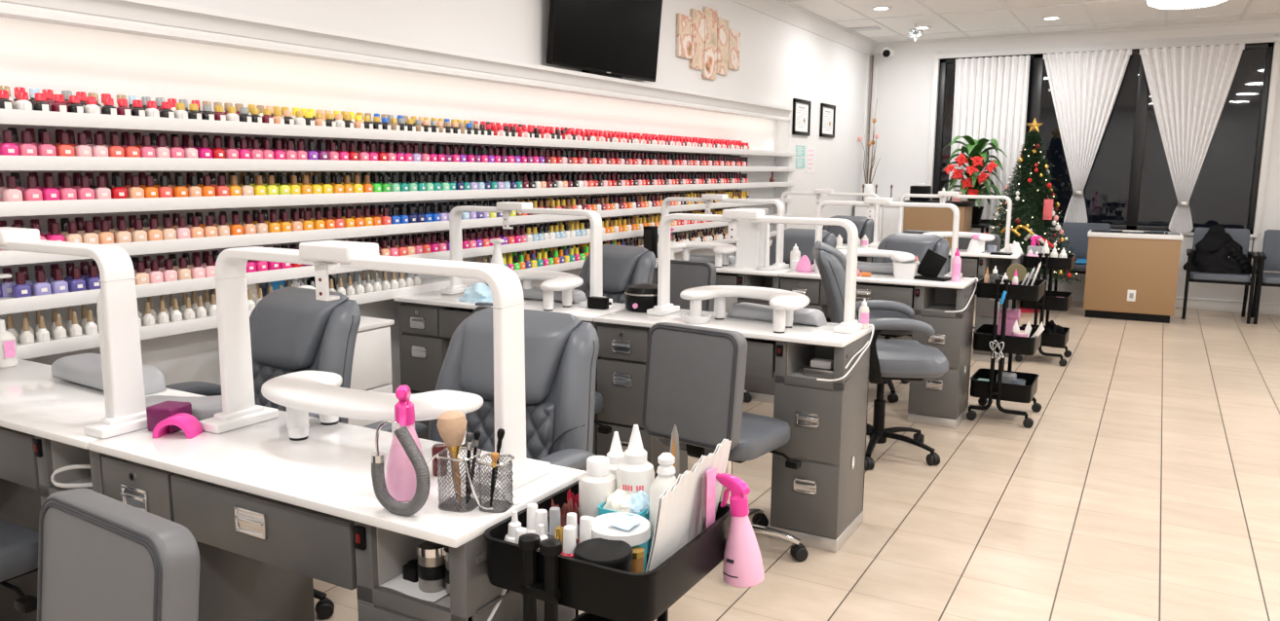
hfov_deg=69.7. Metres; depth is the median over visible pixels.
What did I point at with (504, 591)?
power cord
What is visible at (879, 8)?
recessed light
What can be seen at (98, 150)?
bottle
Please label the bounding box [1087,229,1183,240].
countertop
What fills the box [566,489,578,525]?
packet
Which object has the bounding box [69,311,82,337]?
bottle
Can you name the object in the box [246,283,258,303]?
bottle
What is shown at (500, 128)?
bottle
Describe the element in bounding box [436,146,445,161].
bottle
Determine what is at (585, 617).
tray
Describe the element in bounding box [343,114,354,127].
bottle
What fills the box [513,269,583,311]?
manicure arm rest
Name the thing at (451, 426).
makeup brush
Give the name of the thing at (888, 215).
base cabinet
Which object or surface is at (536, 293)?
cushion
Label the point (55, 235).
bottle
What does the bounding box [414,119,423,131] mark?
bottle
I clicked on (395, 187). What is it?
bottle
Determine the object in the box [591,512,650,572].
tub
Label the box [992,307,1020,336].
packets
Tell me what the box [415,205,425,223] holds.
bottle
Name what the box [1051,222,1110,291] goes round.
chair
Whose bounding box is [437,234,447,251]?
bottle
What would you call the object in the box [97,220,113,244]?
bottle
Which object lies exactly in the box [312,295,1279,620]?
floor
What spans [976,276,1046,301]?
tray
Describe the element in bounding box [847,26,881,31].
ceiling vent
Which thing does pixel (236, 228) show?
bottle
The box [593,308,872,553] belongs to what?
desk
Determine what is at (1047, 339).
tray
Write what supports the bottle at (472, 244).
on the display shelf at (8, 305)
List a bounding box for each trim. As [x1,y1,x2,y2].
[0,0,792,120]
[730,0,878,55]
[860,53,877,201]
[871,18,1279,54]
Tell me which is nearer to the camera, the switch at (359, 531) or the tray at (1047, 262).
the switch at (359, 531)
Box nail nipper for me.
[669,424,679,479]
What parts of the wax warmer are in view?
lid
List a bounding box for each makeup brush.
[436,410,466,502]
[449,451,457,499]
[465,432,473,504]
[468,430,481,501]
[489,451,499,507]
[492,428,504,497]
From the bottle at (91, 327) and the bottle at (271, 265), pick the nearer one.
the bottle at (91, 327)
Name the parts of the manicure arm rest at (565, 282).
leg, leg, leg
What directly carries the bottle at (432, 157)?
on the display shelf at (7, 163)
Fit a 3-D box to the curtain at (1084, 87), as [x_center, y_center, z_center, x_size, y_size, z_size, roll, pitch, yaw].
[4.665,-1.796,9.754,0.845,1.850,0.082,5,10,29]
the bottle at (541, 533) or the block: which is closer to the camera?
the bottle at (541, 533)
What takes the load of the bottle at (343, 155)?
on the display shelf at (7, 163)
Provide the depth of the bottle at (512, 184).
5.05 m
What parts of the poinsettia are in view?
stem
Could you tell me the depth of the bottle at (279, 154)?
3.70 m
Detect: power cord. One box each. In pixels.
[50,464,92,488]
[487,589,506,620]
[816,324,874,381]
[844,340,868,369]
[944,277,978,312]
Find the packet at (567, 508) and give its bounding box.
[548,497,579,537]
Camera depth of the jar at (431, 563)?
1.65 m
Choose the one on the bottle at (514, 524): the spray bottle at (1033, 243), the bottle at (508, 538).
the bottle at (508, 538)
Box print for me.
[622,485,649,500]
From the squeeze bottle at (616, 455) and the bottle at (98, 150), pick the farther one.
the bottle at (98, 150)
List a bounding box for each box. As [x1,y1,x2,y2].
[587,296,611,309]
[598,489,649,554]
[643,225,657,258]
[734,207,768,268]
[996,372,1016,383]
[1026,245,1043,254]
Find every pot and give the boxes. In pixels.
[426,447,514,513]
[624,294,657,312]
[971,206,984,225]
[986,244,996,253]
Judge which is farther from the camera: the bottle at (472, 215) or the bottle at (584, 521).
the bottle at (472, 215)
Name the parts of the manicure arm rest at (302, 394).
leg, leg, leg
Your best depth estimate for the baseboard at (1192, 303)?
9.39 m
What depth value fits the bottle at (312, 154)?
3.85 m
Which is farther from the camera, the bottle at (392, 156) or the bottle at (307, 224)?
the bottle at (392, 156)
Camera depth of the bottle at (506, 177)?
5.01 m
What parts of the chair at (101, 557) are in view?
backrest, seat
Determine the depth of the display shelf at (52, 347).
3.40 m
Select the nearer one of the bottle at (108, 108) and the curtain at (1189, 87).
the bottle at (108, 108)
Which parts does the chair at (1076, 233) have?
leg, seat rail, seat, backrest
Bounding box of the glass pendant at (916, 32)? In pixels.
[908,23,922,41]
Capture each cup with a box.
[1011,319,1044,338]
[1011,330,1027,335]
[1012,378,1025,385]
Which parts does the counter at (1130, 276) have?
glass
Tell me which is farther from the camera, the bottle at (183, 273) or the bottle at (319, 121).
the bottle at (319, 121)
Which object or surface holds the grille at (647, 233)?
attached to the speaker box at (650, 232)
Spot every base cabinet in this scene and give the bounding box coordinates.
[348,316,394,426]
[854,201,899,243]
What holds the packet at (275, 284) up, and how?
on the display shelf at (52, 347)
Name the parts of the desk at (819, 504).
drawer, handle, handle, drawer, handle, drawer, wide drawer, drawer, handle, drawer, handle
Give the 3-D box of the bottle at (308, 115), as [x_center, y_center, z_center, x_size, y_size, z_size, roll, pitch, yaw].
[-1.381,-0.798,3.837,0.048,0.061,0.047,7,11,35]
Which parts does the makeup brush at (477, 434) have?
handle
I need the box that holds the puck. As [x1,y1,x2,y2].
[402,560,418,583]
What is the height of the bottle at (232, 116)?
0.061 m
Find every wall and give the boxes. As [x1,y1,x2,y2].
[0,0,869,393]
[865,32,1279,303]
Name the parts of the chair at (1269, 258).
leg, leg, armrest, seat, seat rail, backrest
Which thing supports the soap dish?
on the desk at (819, 504)
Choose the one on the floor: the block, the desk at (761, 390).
the desk at (761, 390)
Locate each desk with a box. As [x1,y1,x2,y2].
[0,359,204,620]
[88,411,586,620]
[393,290,626,455]
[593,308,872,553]
[652,262,790,403]
[769,240,877,263]
[778,269,977,428]
[872,248,1024,364]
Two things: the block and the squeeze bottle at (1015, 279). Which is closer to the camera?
the block
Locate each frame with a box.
[791,98,811,136]
[819,103,835,138]
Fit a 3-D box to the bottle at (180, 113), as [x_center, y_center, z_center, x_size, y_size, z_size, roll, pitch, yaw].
[-1.665,-0.722,3.333,0.048,0.061,0.047,5,10,30]
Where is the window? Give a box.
[926,36,1279,237]
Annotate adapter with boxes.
[810,358,833,370]
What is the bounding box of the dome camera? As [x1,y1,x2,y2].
[881,47,894,57]
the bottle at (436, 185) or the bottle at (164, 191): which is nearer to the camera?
the bottle at (164, 191)
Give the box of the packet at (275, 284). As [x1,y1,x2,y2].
[264,280,284,295]
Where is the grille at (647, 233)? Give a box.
[643,229,651,251]
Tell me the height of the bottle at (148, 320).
0.083 m
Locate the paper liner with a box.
[379,573,447,602]
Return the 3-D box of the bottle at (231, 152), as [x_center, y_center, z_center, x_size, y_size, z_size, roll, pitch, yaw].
[-1.569,-0.620,3.527,0.034,0.081,0.048,6,10,31]
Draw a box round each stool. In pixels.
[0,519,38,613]
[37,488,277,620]
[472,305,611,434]
[641,322,808,562]
[655,260,752,403]
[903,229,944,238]
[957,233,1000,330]
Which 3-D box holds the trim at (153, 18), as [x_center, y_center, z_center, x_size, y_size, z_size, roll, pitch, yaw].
[-1.047,-1.177,4.265,0.088,0.114,9.820,5,10,29]
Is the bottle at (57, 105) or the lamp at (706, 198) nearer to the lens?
the bottle at (57, 105)
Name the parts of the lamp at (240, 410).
lamp arm, lamp arm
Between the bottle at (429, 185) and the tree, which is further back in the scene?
the tree
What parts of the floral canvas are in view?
canva panel, canva panel, canva panel, canva panel, canva panel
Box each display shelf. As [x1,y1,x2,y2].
[0,109,795,156]
[0,155,795,171]
[0,181,794,217]
[0,197,791,265]
[0,213,790,315]
[16,228,786,360]
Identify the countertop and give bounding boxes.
[903,199,975,206]
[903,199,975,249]
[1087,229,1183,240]
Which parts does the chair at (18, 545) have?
height lever, seat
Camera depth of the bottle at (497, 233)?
4.98 m
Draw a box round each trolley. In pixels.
[484,473,731,620]
[966,276,1046,428]
[1015,249,1076,366]
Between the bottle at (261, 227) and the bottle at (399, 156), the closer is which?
the bottle at (261, 227)
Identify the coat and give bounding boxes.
[1182,225,1257,274]
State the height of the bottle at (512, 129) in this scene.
0.061 m
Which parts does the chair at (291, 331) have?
armrest, quilted panel, backrest, armrest, leg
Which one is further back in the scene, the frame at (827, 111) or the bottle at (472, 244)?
the frame at (827, 111)
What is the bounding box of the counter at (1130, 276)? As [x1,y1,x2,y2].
[1083,229,1183,323]
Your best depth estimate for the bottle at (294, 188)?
3.78 m
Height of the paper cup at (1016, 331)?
0.180 m
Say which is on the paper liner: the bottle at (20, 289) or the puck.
the puck
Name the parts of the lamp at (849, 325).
lamp arm, lamp arm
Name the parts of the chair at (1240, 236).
leg, armrest, seat, seat rail, backrest, leg, leg, armrest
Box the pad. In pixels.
[475,301,492,305]
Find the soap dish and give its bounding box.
[681,312,711,324]
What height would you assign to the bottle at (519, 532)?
0.092 m
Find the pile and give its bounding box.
[1004,240,1022,254]
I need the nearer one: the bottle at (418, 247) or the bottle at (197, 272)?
the bottle at (197, 272)
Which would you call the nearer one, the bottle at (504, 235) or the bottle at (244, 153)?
the bottle at (244, 153)
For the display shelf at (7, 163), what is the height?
0.046 m
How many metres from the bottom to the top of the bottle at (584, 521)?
0.116 m
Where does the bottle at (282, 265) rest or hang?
on the display shelf at (8, 305)
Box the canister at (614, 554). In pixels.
[573,538,633,572]
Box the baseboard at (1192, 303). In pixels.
[1046,289,1279,315]
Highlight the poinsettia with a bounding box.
[941,135,1007,225]
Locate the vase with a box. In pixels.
[858,98,880,200]
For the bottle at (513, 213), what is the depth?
5.07 m
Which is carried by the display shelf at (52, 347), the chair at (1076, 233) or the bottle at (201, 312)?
the bottle at (201, 312)
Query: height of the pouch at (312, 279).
0.098 m
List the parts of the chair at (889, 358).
backrest, leg, leg, armrest, armrest, leg, leg, seat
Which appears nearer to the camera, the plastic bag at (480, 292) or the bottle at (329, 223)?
the bottle at (329, 223)
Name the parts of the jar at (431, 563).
lid, glass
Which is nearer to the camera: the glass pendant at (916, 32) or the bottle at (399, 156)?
the bottle at (399, 156)
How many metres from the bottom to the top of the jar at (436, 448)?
0.060 m
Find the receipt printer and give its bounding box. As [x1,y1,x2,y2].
[909,183,931,200]
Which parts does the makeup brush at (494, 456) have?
handle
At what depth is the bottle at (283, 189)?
3.73 m
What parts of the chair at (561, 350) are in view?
armrest, quilted panel, backrest, armrest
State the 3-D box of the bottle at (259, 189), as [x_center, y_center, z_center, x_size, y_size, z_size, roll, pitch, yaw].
[-1.511,-0.497,3.647,0.034,0.081,0.048,5,10,28]
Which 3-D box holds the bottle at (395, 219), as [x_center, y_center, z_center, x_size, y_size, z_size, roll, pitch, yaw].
[-1.149,-0.444,4.306,0.034,0.081,0.048,6,11,33]
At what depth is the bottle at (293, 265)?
3.82 m
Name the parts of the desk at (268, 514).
handle, drawer, handle, wide drawer, drawer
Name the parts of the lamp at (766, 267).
stem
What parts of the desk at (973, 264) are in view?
drawer, wide drawer, drawer rail, drawer, drawer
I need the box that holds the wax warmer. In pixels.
[624,283,657,312]
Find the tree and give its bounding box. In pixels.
[984,117,1081,312]
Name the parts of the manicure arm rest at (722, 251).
leg, leg, leg, leg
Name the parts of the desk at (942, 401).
handle, drawer, drawer, handle, wide drawer, drawer rail, drawer, handle, drawer, handle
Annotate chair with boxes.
[165,286,360,619]
[362,306,599,471]
[574,244,656,303]
[732,227,836,305]
[812,240,948,470]
[822,215,873,245]
[868,232,949,402]
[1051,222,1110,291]
[1181,227,1259,324]
[1250,229,1279,324]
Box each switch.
[33,438,42,457]
[353,525,366,550]
[776,344,783,356]
[914,289,920,297]
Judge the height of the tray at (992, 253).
0.015 m
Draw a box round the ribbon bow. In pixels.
[989,339,1004,359]
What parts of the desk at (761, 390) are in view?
drawer, wide drawer, drawer, drawer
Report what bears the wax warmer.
on the desk at (819, 504)
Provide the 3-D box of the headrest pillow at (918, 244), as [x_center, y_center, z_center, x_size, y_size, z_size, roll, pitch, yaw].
[1.745,-0.372,5.938,0.357,0.240,0.198,9,12,43]
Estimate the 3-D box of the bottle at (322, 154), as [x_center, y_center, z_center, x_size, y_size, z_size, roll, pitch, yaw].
[-1.350,-0.678,3.909,0.034,0.081,0.048,6,11,34]
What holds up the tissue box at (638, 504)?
on the trolley at (604, 593)
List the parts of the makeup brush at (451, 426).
handle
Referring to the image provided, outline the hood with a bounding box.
[1207,225,1225,232]
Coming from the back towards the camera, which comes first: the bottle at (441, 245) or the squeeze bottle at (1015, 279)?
the squeeze bottle at (1015, 279)
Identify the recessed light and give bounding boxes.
[870,5,892,10]
[911,26,931,30]
[1040,15,1061,20]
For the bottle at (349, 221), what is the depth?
4.05 m
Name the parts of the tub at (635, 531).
lid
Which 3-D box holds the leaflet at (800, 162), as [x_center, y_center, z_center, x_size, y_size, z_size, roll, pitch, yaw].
[1.572,-1.445,9.009,0.002,0.100,0.255,5,10,29]
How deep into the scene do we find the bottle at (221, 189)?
3.49 m
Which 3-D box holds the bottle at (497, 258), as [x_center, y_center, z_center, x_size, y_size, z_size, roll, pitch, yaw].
[-0.686,-0.212,4.425,0.096,0.262,0.096,5,10,29]
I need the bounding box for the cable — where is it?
[867,55,873,174]
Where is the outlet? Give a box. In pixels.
[1127,290,1135,301]
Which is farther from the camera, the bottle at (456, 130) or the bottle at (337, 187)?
the bottle at (456, 130)
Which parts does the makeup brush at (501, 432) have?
handle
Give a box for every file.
[701,467,715,532]
[995,291,1007,325]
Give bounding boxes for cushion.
[51,353,166,395]
[145,395,222,420]
[522,286,586,303]
[681,253,735,263]
[725,302,827,326]
[857,261,893,274]
[1074,259,1087,264]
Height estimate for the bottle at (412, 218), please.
0.081 m
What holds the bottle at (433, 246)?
on the display shelf at (8, 305)
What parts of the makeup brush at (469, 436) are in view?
handle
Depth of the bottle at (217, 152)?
3.46 m
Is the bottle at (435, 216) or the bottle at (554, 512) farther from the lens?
the bottle at (435, 216)
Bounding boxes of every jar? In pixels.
[415,539,446,593]
[431,444,448,477]
[443,546,450,597]
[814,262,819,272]
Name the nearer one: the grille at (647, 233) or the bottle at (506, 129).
the bottle at (506, 129)
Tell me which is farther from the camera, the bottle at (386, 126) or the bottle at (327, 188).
the bottle at (386, 126)
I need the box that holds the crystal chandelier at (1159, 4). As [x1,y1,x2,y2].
[1146,0,1226,9]
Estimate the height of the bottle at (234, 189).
0.081 m
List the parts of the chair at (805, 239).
backrest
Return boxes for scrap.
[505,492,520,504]
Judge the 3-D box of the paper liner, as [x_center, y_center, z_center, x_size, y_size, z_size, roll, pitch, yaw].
[-0.376,0.497,1.718,0.130,0.004,0.170,5,10,29]
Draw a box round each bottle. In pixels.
[0,90,13,109]
[0,130,19,155]
[0,319,18,368]
[1,176,23,201]
[11,224,21,227]
[11,271,32,298]
[14,91,32,110]
[17,130,37,155]
[19,317,34,344]
[23,176,42,200]
[31,223,46,240]
[32,92,50,111]
[32,269,51,296]
[36,315,50,341]
[37,131,56,155]
[41,176,60,200]
[46,222,65,241]
[49,267,68,294]
[50,94,68,112]
[52,313,66,339]
[55,132,75,156]
[58,176,76,200]
[64,222,82,242]
[67,95,83,112]
[68,266,86,292]
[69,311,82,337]
[74,132,92,156]
[75,176,94,199]
[80,221,99,244]
[83,96,100,113]
[84,264,100,290]
[84,309,97,335]
[91,133,108,156]
[93,175,111,199]
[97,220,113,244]
[101,97,117,114]
[108,134,124,156]
[111,175,127,198]
[113,219,131,243]
[116,98,131,115]
[123,134,140,157]
[127,175,144,198]
[130,99,146,116]
[130,219,147,242]
[134,261,150,284]
[139,135,155,157]
[142,301,154,326]
[143,175,158,197]
[145,100,159,116]
[146,218,162,240]
[148,260,163,283]
[154,135,170,157]
[156,175,172,197]
[156,300,169,324]
[159,102,174,117]
[160,217,176,239]
[161,259,177,281]
[169,136,184,157]
[170,299,182,322]
[172,175,188,197]
[174,103,188,118]
[175,217,190,238]
[176,257,190,280]
[183,136,197,157]
[183,297,194,320]
[187,175,201,196]
[188,103,201,119]
[188,216,203,237]
[190,256,205,278]
[194,295,206,318]
[197,137,212,158]
[200,104,214,119]
[200,175,215,196]
[202,215,217,237]
[203,255,215,277]
[208,294,217,316]
[211,138,225,158]
[214,105,225,120]
[214,175,229,196]
[216,215,229,236]
[225,106,239,121]
[225,138,238,158]
[228,175,241,195]
[229,214,243,235]
[237,138,251,158]
[238,107,252,122]
[240,175,254,195]
[242,213,256,234]
[246,260,256,272]
[246,283,258,303]
[247,289,255,310]
[250,108,262,122]
[250,139,263,158]
[253,175,266,195]
[255,213,267,233]
[255,261,267,271]
[255,288,263,305]
[261,109,273,123]
[262,139,273,159]
[264,175,278,194]
[266,262,280,270]
[267,212,280,232]
[272,110,284,123]
[272,140,285,159]
[277,175,290,194]
[279,212,291,231]
[279,263,292,268]
[283,110,294,124]
[284,140,297,159]
[289,175,301,194]
[290,211,302,230]
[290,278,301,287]
[291,247,302,267]
[294,111,305,125]
[296,141,307,159]
[300,175,311,193]
[301,211,313,230]
[304,112,315,125]
[306,141,318,159]
[310,175,322,193]
[312,210,325,229]
[314,112,326,126]
[317,141,329,159]
[321,175,333,193]
[323,210,335,228]
[325,112,336,126]
[328,142,338,160]
[332,175,343,192]
[334,209,344,227]
[335,113,344,127]
[338,142,348,160]
[342,175,353,192]
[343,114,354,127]
[343,209,354,227]
[348,143,358,160]
[352,175,363,192]
[353,114,364,128]
[353,208,364,226]
[357,143,369,160]
[362,175,373,192]
[363,115,373,128]
[363,208,373,225]
[368,143,377,160]
[371,207,381,225]
[372,175,381,191]
[373,116,382,129]
[377,144,387,160]
[379,239,389,256]
[380,174,391,191]
[380,207,391,225]
[381,116,390,129]
[385,384,428,502]
[386,144,396,160]
[388,239,398,256]
[390,117,399,130]
[390,174,400,191]
[390,207,400,224]
[395,144,405,161]
[397,238,407,256]
[398,118,407,130]
[399,174,409,191]
[399,206,409,224]
[404,145,413,161]
[406,118,415,131]
[406,237,414,255]
[407,206,416,223]
[408,174,417,190]
[412,145,420,161]
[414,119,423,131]
[414,236,422,254]
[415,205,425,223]
[416,174,425,190]
[420,145,429,161]
[421,236,430,253]
[422,119,431,132]
[423,205,432,222]
[424,174,433,190]
[428,146,437,161]
[429,235,438,252]
[430,120,439,132]
[431,205,440,222]
[432,174,441,190]
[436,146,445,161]
[437,120,445,132]
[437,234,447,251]
[438,204,447,221]
[440,174,450,190]
[444,121,452,133]
[444,146,451,161]
[446,204,451,221]
[446,234,450,251]
[448,174,455,189]
[451,122,460,133]
[451,146,459,161]
[455,174,464,189]
[458,122,467,134]
[458,147,466,161]
[461,203,469,220]
[461,232,469,249]
[462,174,470,189]
[465,122,474,134]
[466,147,474,162]
[467,232,476,248]
[469,174,478,189]
[469,203,476,219]
[472,123,481,134]
[473,147,480,162]
[474,231,483,247]
[476,203,483,219]
[477,174,485,189]
[479,123,487,135]
[480,147,488,162]
[481,231,489,247]
[482,202,489,218]
[483,174,490,188]
[486,124,493,135]
[487,148,494,162]
[488,230,494,246]
[488,238,504,286]
[489,174,497,188]
[489,202,496,218]
[491,124,499,135]
[493,148,500,162]
[493,229,501,244]
[496,174,504,188]
[497,125,505,136]
[499,148,507,162]
[500,229,508,244]
[503,125,511,136]
[503,174,510,188]
[504,511,521,543]
[504,534,515,543]
[506,148,514,162]
[507,228,514,244]
[509,174,517,188]
[509,210,516,216]
[510,126,518,137]
[513,149,521,162]
[515,527,527,544]
[516,126,524,137]
[516,174,523,188]
[520,149,527,162]
[522,127,529,137]
[522,174,528,188]
[526,503,537,533]
[526,527,534,533]
[527,127,534,137]
[534,509,548,535]
[537,524,548,549]
[547,507,561,538]
[555,527,563,550]
[560,525,575,558]
[566,512,579,546]
[576,516,591,545]
[578,455,616,525]
[590,517,595,527]
[606,431,624,478]
[609,463,618,478]
[616,424,654,501]
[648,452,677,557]
[715,473,764,588]
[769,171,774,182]
[790,243,800,267]
[790,256,798,270]
[835,234,842,245]
[858,299,868,329]
[861,234,868,247]
[861,271,870,276]
[912,256,920,275]
[950,248,961,282]
[983,266,989,283]
[989,265,999,283]
[1000,272,1010,284]
[1012,269,1017,285]
[1026,249,1034,256]
[1030,235,1041,246]
[1041,239,1050,257]
[1050,246,1057,258]
[1058,247,1067,258]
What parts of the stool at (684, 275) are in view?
backrest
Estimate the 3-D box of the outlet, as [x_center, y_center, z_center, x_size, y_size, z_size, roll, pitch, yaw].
[4.657,-0.141,8.710,0.072,0.110,0.006,5,10,28]
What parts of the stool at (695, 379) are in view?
backrest, seat, leg, leg, height lever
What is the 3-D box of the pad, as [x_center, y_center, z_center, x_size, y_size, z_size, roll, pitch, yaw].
[-0.677,-0.027,4.059,0.100,0.010,0.036,4,9,21]
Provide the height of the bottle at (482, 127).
0.061 m
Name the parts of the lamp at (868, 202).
lamp arm, lamp arm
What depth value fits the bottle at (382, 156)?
4.19 m
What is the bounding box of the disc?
[1006,263,1026,282]
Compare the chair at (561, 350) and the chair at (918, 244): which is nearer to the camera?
the chair at (561, 350)
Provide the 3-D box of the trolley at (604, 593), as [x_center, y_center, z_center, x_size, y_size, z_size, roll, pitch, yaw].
[-0.040,0.744,1.677,0.354,0.815,0.420,5,10,29]
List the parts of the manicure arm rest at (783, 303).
leg, leg, leg, leg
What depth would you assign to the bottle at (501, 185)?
4.96 m
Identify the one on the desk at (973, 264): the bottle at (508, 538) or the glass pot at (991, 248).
the glass pot at (991, 248)
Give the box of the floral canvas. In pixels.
[676,6,740,80]
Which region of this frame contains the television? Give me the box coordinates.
[546,0,662,81]
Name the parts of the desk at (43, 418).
wide drawer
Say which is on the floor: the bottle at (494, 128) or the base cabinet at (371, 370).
the base cabinet at (371, 370)
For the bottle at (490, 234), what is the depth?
4.93 m
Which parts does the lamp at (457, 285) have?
lamp arm, lamp arm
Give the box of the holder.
[371,419,430,516]
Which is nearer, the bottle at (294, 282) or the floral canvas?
the bottle at (294, 282)
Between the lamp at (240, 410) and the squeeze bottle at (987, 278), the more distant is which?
the squeeze bottle at (987, 278)
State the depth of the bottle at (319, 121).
3.87 m
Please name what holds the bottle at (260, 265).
on the display shelf at (8, 305)
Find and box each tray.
[571,612,614,620]
[803,365,833,378]
[970,368,1039,403]
[973,324,1041,355]
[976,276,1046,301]
[990,252,1012,256]
[1019,291,1072,311]
[1020,324,1069,347]
[1022,253,1076,269]
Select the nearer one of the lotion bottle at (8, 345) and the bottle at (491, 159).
the lotion bottle at (8, 345)
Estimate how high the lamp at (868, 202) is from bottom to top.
0.445 m
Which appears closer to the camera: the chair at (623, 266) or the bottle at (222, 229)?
the bottle at (222, 229)
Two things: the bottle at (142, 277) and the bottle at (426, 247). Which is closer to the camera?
the bottle at (142, 277)
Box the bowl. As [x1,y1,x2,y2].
[892,262,919,279]
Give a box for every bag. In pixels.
[458,282,492,302]
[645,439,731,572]
[795,255,812,272]
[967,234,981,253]
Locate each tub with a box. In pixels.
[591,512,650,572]
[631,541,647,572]
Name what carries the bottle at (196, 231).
on the display shelf at (7, 257)
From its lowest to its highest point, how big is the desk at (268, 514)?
0.795 m
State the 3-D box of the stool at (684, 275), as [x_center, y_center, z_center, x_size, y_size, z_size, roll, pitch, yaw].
[0.358,0.111,5.589,0.609,0.873,0.555,-7,12,-41]
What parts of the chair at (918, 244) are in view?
leg, seat, backrest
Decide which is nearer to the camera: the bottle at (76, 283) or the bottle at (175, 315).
the bottle at (76, 283)
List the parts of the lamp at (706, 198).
lamp arm, lamp arm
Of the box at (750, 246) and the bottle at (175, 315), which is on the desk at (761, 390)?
the box at (750, 246)
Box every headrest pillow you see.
[250,286,348,370]
[458,306,582,405]
[585,244,648,294]
[783,227,829,264]
[814,240,846,271]
[883,232,941,263]
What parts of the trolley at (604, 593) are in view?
knob, knob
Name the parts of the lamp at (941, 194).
lamp arm, lamp arm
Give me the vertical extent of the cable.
1.620 m
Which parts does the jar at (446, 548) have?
lid, glass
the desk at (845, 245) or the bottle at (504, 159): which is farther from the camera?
the desk at (845, 245)
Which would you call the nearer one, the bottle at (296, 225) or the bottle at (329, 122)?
the bottle at (296, 225)
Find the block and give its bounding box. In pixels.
[146,401,191,433]
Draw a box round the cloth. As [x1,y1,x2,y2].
[1042,320,1065,334]
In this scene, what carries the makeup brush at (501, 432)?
in the pot at (452, 505)
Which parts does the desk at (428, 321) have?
handle, handle, drawer, drawer, drawer, wide drawer, drawer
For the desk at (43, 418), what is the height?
0.795 m
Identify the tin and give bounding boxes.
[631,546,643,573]
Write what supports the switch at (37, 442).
attached to the desk at (43, 418)
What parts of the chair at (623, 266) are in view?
quilted panel, backrest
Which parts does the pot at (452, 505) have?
floor plate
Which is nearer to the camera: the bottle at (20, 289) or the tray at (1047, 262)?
the bottle at (20, 289)
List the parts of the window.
curtain rail, sill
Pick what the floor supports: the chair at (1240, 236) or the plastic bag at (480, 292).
the chair at (1240, 236)
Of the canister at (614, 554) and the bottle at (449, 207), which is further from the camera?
the bottle at (449, 207)
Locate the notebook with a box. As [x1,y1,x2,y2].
[1149,230,1164,232]
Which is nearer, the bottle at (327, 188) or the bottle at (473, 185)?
the bottle at (327, 188)
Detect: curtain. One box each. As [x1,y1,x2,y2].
[947,55,1030,220]
[1043,48,1131,223]
[1139,43,1244,233]
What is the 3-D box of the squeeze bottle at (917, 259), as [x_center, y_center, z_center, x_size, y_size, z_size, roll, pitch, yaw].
[1.587,-0.255,5.280,0.044,0.120,0.044,5,10,29]
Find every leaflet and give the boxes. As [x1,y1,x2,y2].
[795,145,805,156]
[795,157,804,168]
[806,145,816,173]
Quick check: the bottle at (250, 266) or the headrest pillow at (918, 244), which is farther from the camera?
the headrest pillow at (918, 244)
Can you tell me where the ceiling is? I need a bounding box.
[786,0,1279,42]
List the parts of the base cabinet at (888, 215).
door, door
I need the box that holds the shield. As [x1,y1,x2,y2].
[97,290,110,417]
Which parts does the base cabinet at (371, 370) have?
drawer, drawer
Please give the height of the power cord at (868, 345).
0.158 m
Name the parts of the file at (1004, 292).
blade, handle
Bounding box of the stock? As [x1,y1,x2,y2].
[0,85,750,342]
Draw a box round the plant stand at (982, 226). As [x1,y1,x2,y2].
[971,224,989,233]
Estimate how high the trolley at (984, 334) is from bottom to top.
0.815 m
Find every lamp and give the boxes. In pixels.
[0,226,147,439]
[198,240,550,497]
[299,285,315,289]
[440,201,612,307]
[646,209,862,334]
[655,193,789,269]
[755,215,776,270]
[780,188,879,247]
[811,197,962,278]
[898,190,1012,252]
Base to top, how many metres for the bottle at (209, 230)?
0.081 m
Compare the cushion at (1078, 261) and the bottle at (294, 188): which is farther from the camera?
the cushion at (1078, 261)
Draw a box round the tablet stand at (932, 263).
[913,248,951,281]
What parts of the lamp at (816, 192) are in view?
lamp arm, lamp arm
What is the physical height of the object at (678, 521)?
0.212 m

